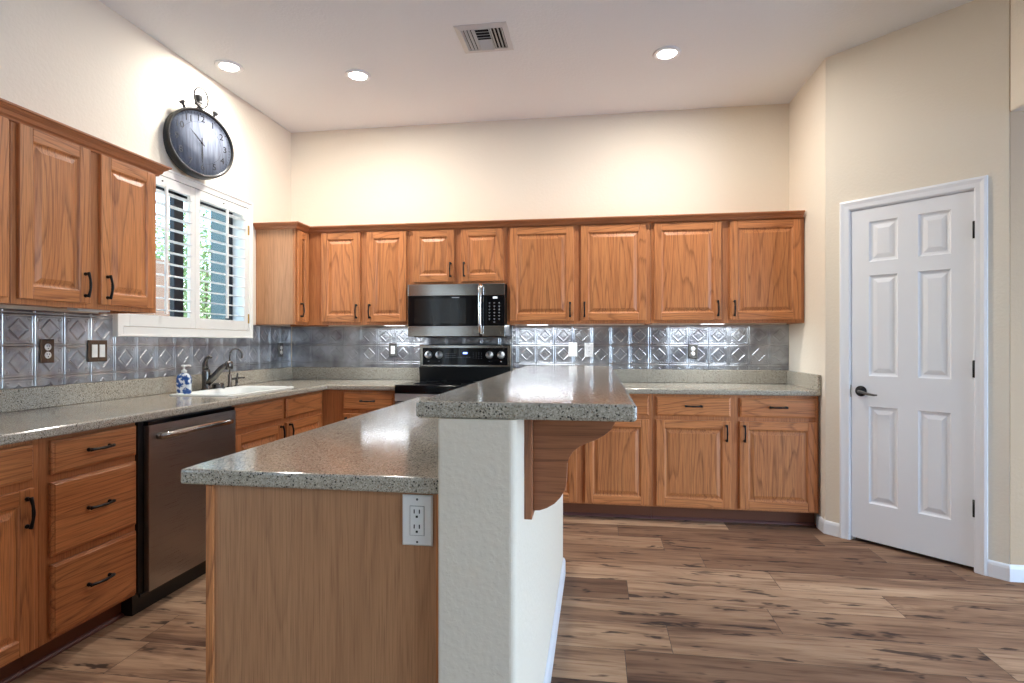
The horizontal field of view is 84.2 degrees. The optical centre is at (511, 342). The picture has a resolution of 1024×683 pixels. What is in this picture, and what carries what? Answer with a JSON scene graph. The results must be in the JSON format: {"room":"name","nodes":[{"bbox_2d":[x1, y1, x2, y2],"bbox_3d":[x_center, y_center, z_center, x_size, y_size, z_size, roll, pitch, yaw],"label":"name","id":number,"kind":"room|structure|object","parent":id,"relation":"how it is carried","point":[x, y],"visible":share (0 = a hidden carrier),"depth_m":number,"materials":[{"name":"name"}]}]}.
{"room":"kitchen","nodes":[
{"label":"kitchen","id":0,"kind":"room"},
{"bbox_2d":[0,0,290,389],"bbox_3d":[-2.592,-0.305,1.026,0.150,3.060,8.260,0,0,9],"label":"wall","id":1,"kind":"structure","parent":0,"point":[81,65],"depth_m":3.18,"materials":[{"name":"beige paint"}]},
{"bbox_2d":[0,116,9,303],"bbox_3d":[-2.193,-0.531,1.878,0.386,0.748,0.804,0,0,9],"label":"upper cabinet","id":2,"kind":"object","parent":1,"relation":"attached to","point":[4,122],"visible":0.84,"depth_m":2.22,"materials":[{"name":"brown wood"}]},
{"bbox_2d":[3,121,155,313],"bbox_3d":[-2.077,-0.531,2.651,0.386,0.748,0.753,0,0,9],"label":"upper cabinet","id":3,"kind":"object","parent":1,"relation":"attached to","point":[83,221],"visible":0.98,"depth_m":2.54,"materials":[{"name":"brown wood"}]},
{"bbox_2d":[0,98,171,175],"bbox_3d":[-2.134,-0.911,2.277,0.380,0.056,1.612,0,0,9],"label":"crown molding","id":4,"kind":"structure","parent":3,"relation":"attached to","point":[15,113],"depth_m":2.51,"materials":[{"name":"brown wood"}]},
{"bbox_2d":[67,308,109,311],"bbox_3d":[-2.054,-0.163,2.755,0.060,0.020,0.180,0,0,9],"label":"light","id":5,"kind":"object","parent":3,"relation":"attached to","point":[70,309],"visible":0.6,"depth_m":2.72,"materials":[{"name":"white plastic"}]},
{"bbox_2d":[0,308,290,389],"bbox_3d":[-2.154,0.026,3.409,0.005,0.364,3.103,0,0,9],"label":"backsplash","id":6,"kind":"structure","parent":1,"relation":"attached to","point":[21,330],"depth_m":3.07,"materials":[{"name":"silver metal"}]},
{"bbox_2d":[40,339,53,362],"bbox_3d":[-2.246,0.039,2.742,0.009,0.114,0.070,0,0,9],"label":"wall outlet","id":7,"kind":"object","parent":6,"relation":"attached to","point":[46,345],"visible":1,"depth_m":2.74,"materials":[{"name":"brown metal"}]},
{"bbox_2d":[45,344,50,349],"bbox_3d":[-2.244,0.019,2.742,0.003,0.034,0.034,0,0,9],"label":"receptacle","id":8,"kind":"object","parent":7,"relation":"attached to","point":[47,346],"depth_m":2.74,"materials":[{"name":"white plastic"}]},
{"bbox_2d":[45,352,50,358],"bbox_3d":[-2.244,0.059,2.742,0.003,0.034,0.034,0,0,9],"label":"receptacle","id":9,"kind":"object","parent":7,"relation":"attached to","point":[47,354],"depth_m":2.74,"materials":[{"name":"white plastic"}]},
{"bbox_2d":[88,340,106,361],"bbox_3d":[-2.204,0.042,3.020,0.010,0.114,0.116,0,0,9],"label":"light switch","id":10,"kind":"object","parent":6,"relation":"attached to","point":[97,349],"visible":1,"depth_m":3.01,"materials":[{"name":"brown metal"}]},
{"bbox_2d":[278,343,282,356],"bbox_3d":[-1.942,0.059,4.770,0.009,0.114,0.070,0,0,9],"label":"wall outlet","id":11,"kind":"object","parent":6,"relation":"attached to","point":[280,345],"visible":1,"depth_m":4.76,"materials":[{"name":"grey metal"}]},
{"bbox_2d":[112,170,252,337],"bbox_3d":[-2.153,-0.553,3.741,0.212,1.032,1.240,0,0,9],"label":"window","id":12,"kind":"structure","parent":1,"relation":"in","point":[238,212],"depth_m":3.76,"materials":[{"name":"white painted wood"},{"name":"glass"}]},
{"bbox_2d":[163,86,233,179],"bbox_3d":[-2.042,-1.360,3.683,0.143,0.591,0.444,0,0,30],"label":"wall clock","id":13,"kind":"object","parent":1,"relation":"attached to","point":[196,142],"visible":1,"depth_m":3.64,"materials":[{"name":"black"}]},
{"bbox_2d":[256,229,314,326],"bbox_3d":[-1.775,-0.519,4.663,0.386,0.752,0.519,0,0,9],"label":"upper cabinet","id":14,"kind":"object","parent":1,"relation":"attached to","point":[282,255],"visible":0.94,"depth_m":4.41,"materials":[{"name":"brown wood"}]},
{"bbox_2d":[253,210,804,233],"bbox_3d":[0.024,-0.906,4.203,4.078,0.046,0.240,0,0,9],"label":"crown molding","id":15,"kind":"structure","parent":14,"relation":"attached to","point":[798,214],"depth_m":4.27,"materials":[{"name":"brown wood"}]},
{"bbox_2d":[438,418,562,682],"bbox_3d":[0.051,0.699,2.151,0.180,1.053,1.770,0,0,9],"label":"wall","id":16,"kind":"structure","parent":0,"point":[499,570],"depth_m":1.28,"materials":[{"name":"beige paint"}]},
{"bbox_2d":[416,365,636,421],"bbox_3d":[0.179,0.152,2.293,0.498,0.038,2.092,0,0,9],"label":"bar","id":17,"kind":"object","parent":16,"relation":"on","point":[563,393],"visible":1,"depth_m":1.34,"materials":[{"name":"stone"}]},
{"bbox_2d":[543,558,565,682],"bbox_3d":[0.148,1.183,2.143,0.013,0.085,1.758,0,0,9],"label":"baseboard","id":18,"kind":"structure","parent":16,"relation":"attached to","point":[551,652],"depth_m":2.31,"materials":[{"name":"white paint"}]},
{"bbox_2d":[524,420,614,519],"bbox_3d":[0.148,0.304,1.426,0.224,0.262,0.090,0,0,9],"label":"corbel","id":19,"kind":"object","parent":16,"relation":"attached to","point":[549,445],"visible":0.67,"depth_m":1.41,"materials":[{"name":"brown wood"}]},
{"bbox_2d":[10,515,1023,682],"bbox_3d":[1.002,1.255,0.411,7.540,0.060,8.510,0,0,9],"label":"floor","id":20,"kind":"structure","parent":0,"point":[644,600],"depth_m":2.50,"materials":[{"name":"brown wood"}]},
{"bbox_2d":[0,439,37,682],"bbox_3d":[-2.054,0.788,1.846,0.641,0.874,0.582,0,0,9],"label":"base cabinet","id":21,"kind":"object","parent":20,"relation":"on","point":[18,461],"visible":0.98,"depth_m":2.01,"materials":[{"name":"brown wood"}]},
{"bbox_2d":[22,423,135,672],"bbox_3d":[-1.978,0.788,2.353,0.641,0.874,0.442,0,0,9],"label":"base cabinet","id":22,"kind":"object","parent":20,"relation":"on","point":[87,479],"visible":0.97,"depth_m":2.26,"materials":[{"name":"brown wood"}]},
{"bbox_2d":[121,406,235,615],"bbox_3d":[-1.858,0.789,2.895,0.647,0.872,0.656,0,0,9],"label":"dishwasher","id":23,"kind":"object","parent":20,"relation":"on","point":[170,526],"visible":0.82,"depth_m":2.71,"materials":[{"name":"grey metal"}]},
{"bbox_2d":[232,390,322,452],"bbox_3d":[-1.764,0.788,3.774,0.641,0.874,1.098,0,0,9],"label":"base cabinet","id":24,"kind":"object","parent":20,"relation":"on","point":[258,423],"visible":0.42,"depth_m":3.62,"materials":[{"name":"brown wood"}]},
{"bbox_2d":[0,367,419,445],"bbox_3d":[-1.599,0.279,3.151,1.180,0.140,3.458,0,0,9],"label":"countertop","id":25,"kind":"structure","parent":24,"relation":"on","point":[32,413],"depth_m":2.99,"materials":[{"name":"stone"}]},
{"bbox_2d":[176,365,191,393],"bbox_3d":[-2.007,0.221,3.471,0.080,0.178,0.052,0,0,-16],"label":"soap bottle","id":26,"kind":"object","parent":25,"relation":"on","point":[183,380],"visible":0.98,"depth_m":3.45,"materials":[{"name":"ceramic"}]},
{"bbox_2d":[201,355,232,389],"bbox_3d":[-1.949,0.195,3.749,0.201,0.231,0.062,0,0,-7],"label":"kitchen faucet","id":27,"kind":"object","parent":25,"relation":"on","point":[208,378],"visible":0.94,"depth_m":3.73,"materials":[{"name":"silver metal"}]},
{"bbox_2d":[170,386,292,396],"bbox_3d":[-1.783,0.394,3.672,0.409,0.182,0.719,0,0,9],"label":"sink","id":28,"kind":"object","parent":25,"relation":"in","point":[236,390],"visible":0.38,"depth_m":3.80,"materials":[{"name":"white ceramic"}]},
{"bbox_2d":[227,348,242,386],"bbox_3d":[-1.930,0.173,3.947,0.102,0.275,0.039,0,0,-25],"label":"tap","id":29,"kind":"object","parent":25,"relation":"on","point":[230,378],"visible":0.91,"depth_m":3.93,"materials":[{"name":"silver metal"}]},
{"bbox_2d":[206,485,437,682],"bbox_3d":[-0.350,0.788,2.223,0.632,0.874,1.747,0,0,9],"label":"base cabinet","id":30,"kind":"object","parent":20,"relation":"on","point":[303,585],"visible":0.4,"depth_m":1.37,"materials":[{"name":"brown wood"}]},
{"bbox_2d":[181,397,437,493],"bbox_3d":[-0.353,0.330,2.289,0.660,0.038,1.898,0,0,9],"label":"countertop","id":31,"kind":"structure","parent":30,"relation":"on","point":[391,448],"depth_m":1.51,"materials":[{"name":"stone"}]},
{"bbox_2d":[403,494,432,545],"bbox_3d":[-0.221,0.414,1.323,0.073,0.118,0.009,0,0,9],"label":"wall outlet","id":32,"kind":"object","parent":30,"relation":"attached to","point":[417,509],"visible":1,"depth_m":1.32,"materials":[{"name":"white plastic"}]},
{"bbox_2d":[410,506,423,535],"bbox_3d":[-0.221,0.414,1.320,0.033,0.067,0.003,0,0,9],"label":"receptacle","id":33,"kind":"object","parent":32,"relation":"attached to","point":[416,512],"depth_m":1.32,"materials":[{"name":"white plastic"}]},
{"bbox_2d":[323,390,395,425],"bbox_3d":[-1.099,0.788,4.477,0.577,0.874,0.641,0,0,9],"label":"base cabinet","id":34,"kind":"object","parent":20,"relation":"on","point":[338,405],"visible":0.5,"depth_m":4.21,"materials":[{"name":"brown wood"}]},
{"bbox_2d":[395,345,511,403],"bbox_3d":[-0.428,0.611,4.344,0.760,1.189,0.716,0,0,9],"label":"range","id":35,"kind":"object","parent":20,"relation":"on","point":[443,368],"visible":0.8,"depth_m":4.61,"materials":[{"name":"black metal"}]},
{"bbox_2d":[395,380,481,393],"bbox_3d":[-0.428,0.334,4.339,0.760,0.062,0.605,0,0,9],"label":"cooktop","id":36,"kind":"object","parent":35,"relation":"in","point":[419,386],"depth_m":4.08,"materials":[{"name":"black glass"}]},
{"bbox_2d":[563,394,651,518],"bbox_3d":[0.485,0.788,4.239,1.046,0.874,0.641,0,0,9],"label":"base cabinet","id":37,"kind":"object","parent":20,"relation":"on","point":[610,475],"visible":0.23,"depth_m":3.92,"materials":[{"name":"brown wood"}]},
{"bbox_2d":[513,368,820,395],"bbox_3d":[1.019,0.279,4.183,2.128,0.140,0.640,0,0,9],"label":"countertop","id":38,"kind":"structure","parent":37,"relation":"on","point":[635,381],"depth_m":4.25,"materials":[{"name":"stone"}]},
{"bbox_2d":[651,394,817,525],"bbox_3d":[1.533,0.788,4.082,1.069,0.874,0.641,0,0,9],"label":"base cabinet","id":39,"kind":"object","parent":20,"relation":"on","point":[716,458],"visible":0.98,"depth_m":3.82,"materials":[{"name":"brown wood"}]},
{"bbox_2d":[99,0,973,132],"bbox_3d":[1.002,-1.885,0.411,7.440,0.100,8.410,0,0,9],"label":"ceiling","id":40,"kind":"structure","parent":0,"point":[568,57],"depth_m":3.56,"materials":[{"name":"white paint"}]},
{"bbox_2d":[214,60,243,72],"bbox_3d":[-1.875,-1.829,3.756,0.176,0.012,0.176,0,0,9],"label":"recessed light","id":41,"kind":"object","parent":40,"relation":"in","point":[229,66],"visible":1,"depth_m":3.74,"materials":[{"name":"white glass"}]},
{"bbox_2d":[345,69,370,81],"bbox_3d":[-1.054,-1.829,3.882,0.176,0.012,0.176,0,0,9],"label":"recessed light","id":42,"kind":"object","parent":40,"relation":"in","point":[358,75],"visible":1,"depth_m":3.87,"materials":[{"name":"white glass"}]},
{"bbox_2d":[453,22,513,53],"bbox_3d":[-0.164,-1.828,3.412,0.310,0.014,0.310,0,0,9],"label":"ceiling vent","id":43,"kind":"object","parent":40,"relation":"in","point":[484,37],"visible":1,"depth_m":3.39,"materials":[{"name":"grey metal"}]},
{"bbox_2d":[653,46,680,60],"bbox_3d":[0.981,-1.829,3.587,0.176,0.012,0.176,0,0,9],"label":"recessed light","id":44,"kind":"object","parent":40,"relation":"in","point":[665,53],"visible":1,"depth_m":3.57,"materials":[{"name":"white glass"}]},
{"bbox_2d":[291,103,788,369],"bbox_3d":[1.688,-0.305,4.484,7.290,3.060,0.150,0,0,9],"label":"wall","id":45,"kind":"structure","parent":0,"point":[722,159],"depth_m":4.62,"materials":[{"name":"beige paint"}]},
{"bbox_2d":[308,230,409,325],"bbox_3d":[-1.207,-0.519,4.647,0.851,0.752,0.386,0,0,9],"label":"upper cabinet","id":46,"kind":"object","parent":45,"relation":"attached to","point":[356,278],"visible":0.9,"depth_m":4.50,"materials":[{"name":"brown wood"}]},
{"bbox_2d":[410,227,506,284],"bbox_3d":[-0.402,-0.674,4.527,0.773,0.442,0.386,0,0,9],"label":"upper cabinet","id":47,"kind":"object","parent":45,"relation":"attached to","point":[475,255],"visible":0.89,"depth_m":4.38,"materials":[{"name":"brown wood"}]},
{"bbox_2d":[408,283,511,337],"bbox_3d":[-0.404,-0.246,4.480,0.754,0.405,0.454,0,0,9],"label":"microwave","id":48,"kind":"object","parent":47,"relation":"attached to","point":[434,310],"visible":0.98,"depth_m":4.31,"materials":[{"name":"silver metal"}]},
{"bbox_2d":[292,324,788,370],"bbox_3d":[0.100,0.060,4.642,4.082,0.470,0.005,0,0,9],"label":"backsplash","id":49,"kind":"structure","parent":45,"relation":"attached to","point":[720,347],"depth_m":4.57,"materials":[{"name":"silver metal"}]},
{"bbox_2d":[389,343,396,356],"bbox_3d":[-1.008,0.059,4.801,0.070,0.114,0.009,0,0,9],"label":"wall outlet","id":50,"kind":"object","parent":49,"relation":"attached to","point":[392,346],"visible":1,"depth_m":4.80,"materials":[{"name":"grey plastic"}]},
{"bbox_2d":[391,346,394,353],"bbox_3d":[-1.009,0.059,4.798,0.033,0.067,0.003,0,0,9],"label":"receptacle","id":51,"kind":"object","parent":50,"relation":"attached to","point":[392,347],"depth_m":4.80,"materials":[{"name":"white plastic"}]},
{"bbox_2d":[569,343,576,356],"bbox_3d":[0.492,0.053,4.575,0.070,0.114,0.010,0,0,9],"label":"light switch","id":52,"kind":"object","parent":49,"relation":"attached to","point":[572,346],"visible":1,"depth_m":4.57,"materials":[{"name":"white plastic"}]},
{"bbox_2d":[585,343,592,356],"bbox_3d":[0.618,0.056,4.557,0.070,0.114,0.009,0,0,9],"label":"wall outlet","id":53,"kind":"object","parent":49,"relation":"attached to","point":[588,346],"visible":1,"depth_m":4.55,"materials":[{"name":"white plastic"}]},
{"bbox_2d":[587,346,590,353],"bbox_3d":[0.618,0.056,4.554,0.033,0.067,0.003,0,0,9],"label":"receptacle","id":54,"kind":"object","parent":53,"relation":"attached to","point":[588,347],"depth_m":4.55,"materials":[{"name":"white plastic"}]},
{"bbox_2d":[688,344,697,358],"bbox_3d":[1.417,0.065,4.437,0.070,0.114,0.009,0,0,9],"label":"wall outlet","id":55,"kind":"object","parent":49,"relation":"attached to","point":[692,348],"visible":1,"depth_m":4.43,"materials":[{"name":"grey metal"}]},
{"bbox_2d":[507,223,650,325],"bbox_3d":[0.511,-0.519,4.390,1.070,0.752,0.386,0,0,9],"label":"upper cabinet","id":56,"kind":"object","parent":45,"relation":"attached to","point":[573,274],"visible":1,"depth_m":4.24,"materials":[{"name":"brown wood"}]},
{"bbox_2d":[648,217,803,324],"bbox_3d":[1.567,-0.519,4.231,1.060,0.752,0.386,0,0,9],"label":"upper cabinet","id":57,"kind":"object","parent":45,"relation":"attached to","point":[737,271],"visible":0.98,"depth_m":4.08,"materials":[{"name":"brown wood"}]},
{"bbox_2d":[789,58,825,524],"bbox_3d":[2.120,-0.305,3.989,0.100,3.060,0.701,0,0,9],"label":"wall","id":58,"kind":"structure","parent":0,"point":[807,109],"depth_m":3.85,"materials":[{"name":"beige paint"}]},
{"bbox_2d":[816,515,838,536],"bbox_3d":[2.029,1.183,3.669,0.053,0.085,0.203,0,0,-11],"label":"baseboard","id":59,"kind":"structure","parent":58,"relation":"attached to","point":[825,526],"depth_m":3.63,"materials":[{"name":"white paint"}]},
{"bbox_2d":[826,0,1009,563],"bbox_3d":[2.334,-0.305,3.319,0.110,3.060,0.912,0,0,-36],"label":"wall","id":60,"kind":"structure","parent":0,"point":[926,102],"depth_m":3.19,"materials":[{"name":"beige paint"}]},
{"bbox_2d":[851,191,974,566],"bbox_3d":[2.284,0.193,3.277,0.092,2.021,0.628,0,0,-36],"label":"door","id":61,"kind":"structure","parent":60,"relation":"in","point":[913,362],"depth_m":3.26,"materials":[{"name":"white paint"}]},
{"bbox_2d":[839,175,987,575],"bbox_3d":[2.329,0.171,3.311,0.128,2.108,0.734,0,0,-36],"label":"trim","id":62,"kind":"structure","parent":60,"relation":"attached to","point":[979,185],"depth_m":3.02,"materials":[{"name":"white paint"}]},
{"bbox_2d":[1010,110,1023,564],"bbox_3d":[3.759,-0.305,2.801,2.396,3.060,0.120,0,0,9],"label":"wall","id":63,"kind":"structure","parent":0,"point":[1016,117],"depth_m":2.92,"materials":[{"name":"beige paint"}]},
{"bbox_2d":[988,559,1023,582],"bbox_3d":[3.717,1.183,2.770,2.469,0.085,0.073,0,0,9],"label":"baseboard","id":64,"kind":"structure","parent":63,"relation":"attached to","point":[999,570],"depth_m":2.92,"materials":[{"name":"white paint"}]},
{"bbox_2d":[1010,0,1023,110],"bbox_3d":[2.139,-0.305,-0.438,0.160,3.060,6.767,0,0,9],"label":"wall header","id":65,"kind":"structure","parent":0,"point":[1016,6],"depth_m":2.87,"materials":[{"name":"beige paint"}]},
{"label":"outside","id":66,"kind":"structure","parent":0,"visible":0},
{"bbox_3d":[-8.699,1.335,5.349,13.209,0.180,20.000,0,0,9],"label":"ground","id":67,"kind":"structure","parent":66,"visible":0},
{"bbox_2d":[138,258,169,315],"bbox_3d":[-4.674,0.085,6.323,0.080,2.320,2.320,0,0,9],"label":"fence panel","id":68,"kind":"object","parent":67,"relation":"on","point":[159,267],"visible":0.02,"depth_m":7.25,"materials":[{"name":"brown"}]},
{"bbox_2d":[156,209,210,318],"bbox_3d":[-5.923,-0.656,10.903,2.312,3.864,2.329,0,0,9],"label":"tree","id":69,"kind":"object","parent":67,"relation":"on","point":[205,297],"visible":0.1,"depth_m":10.59,"materials":[{"name":"green plant"}]},
{"bbox_2d":[156,217,210,314],"bbox_3d":[-8.431,-0.926,13.915,2.615,4.404,2.662,0,0,9],"label":"tree","id":70,"kind":"object","parent":67,"relation":"on","point":[160,222],"visible":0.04,"depth_m":13.87,"materials":[{"name":"plant"}]},
{"bbox_2d":[211,211,224,319],"bbox_3d":[-2.932,-0.105,5.738,0.200,2.700,0.200,0,0,9],"label":"patio post","id":71,"kind":"object","parent":67,"relation":"on","point":[216,288],"visible":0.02,"depth_m":5.66,"materials":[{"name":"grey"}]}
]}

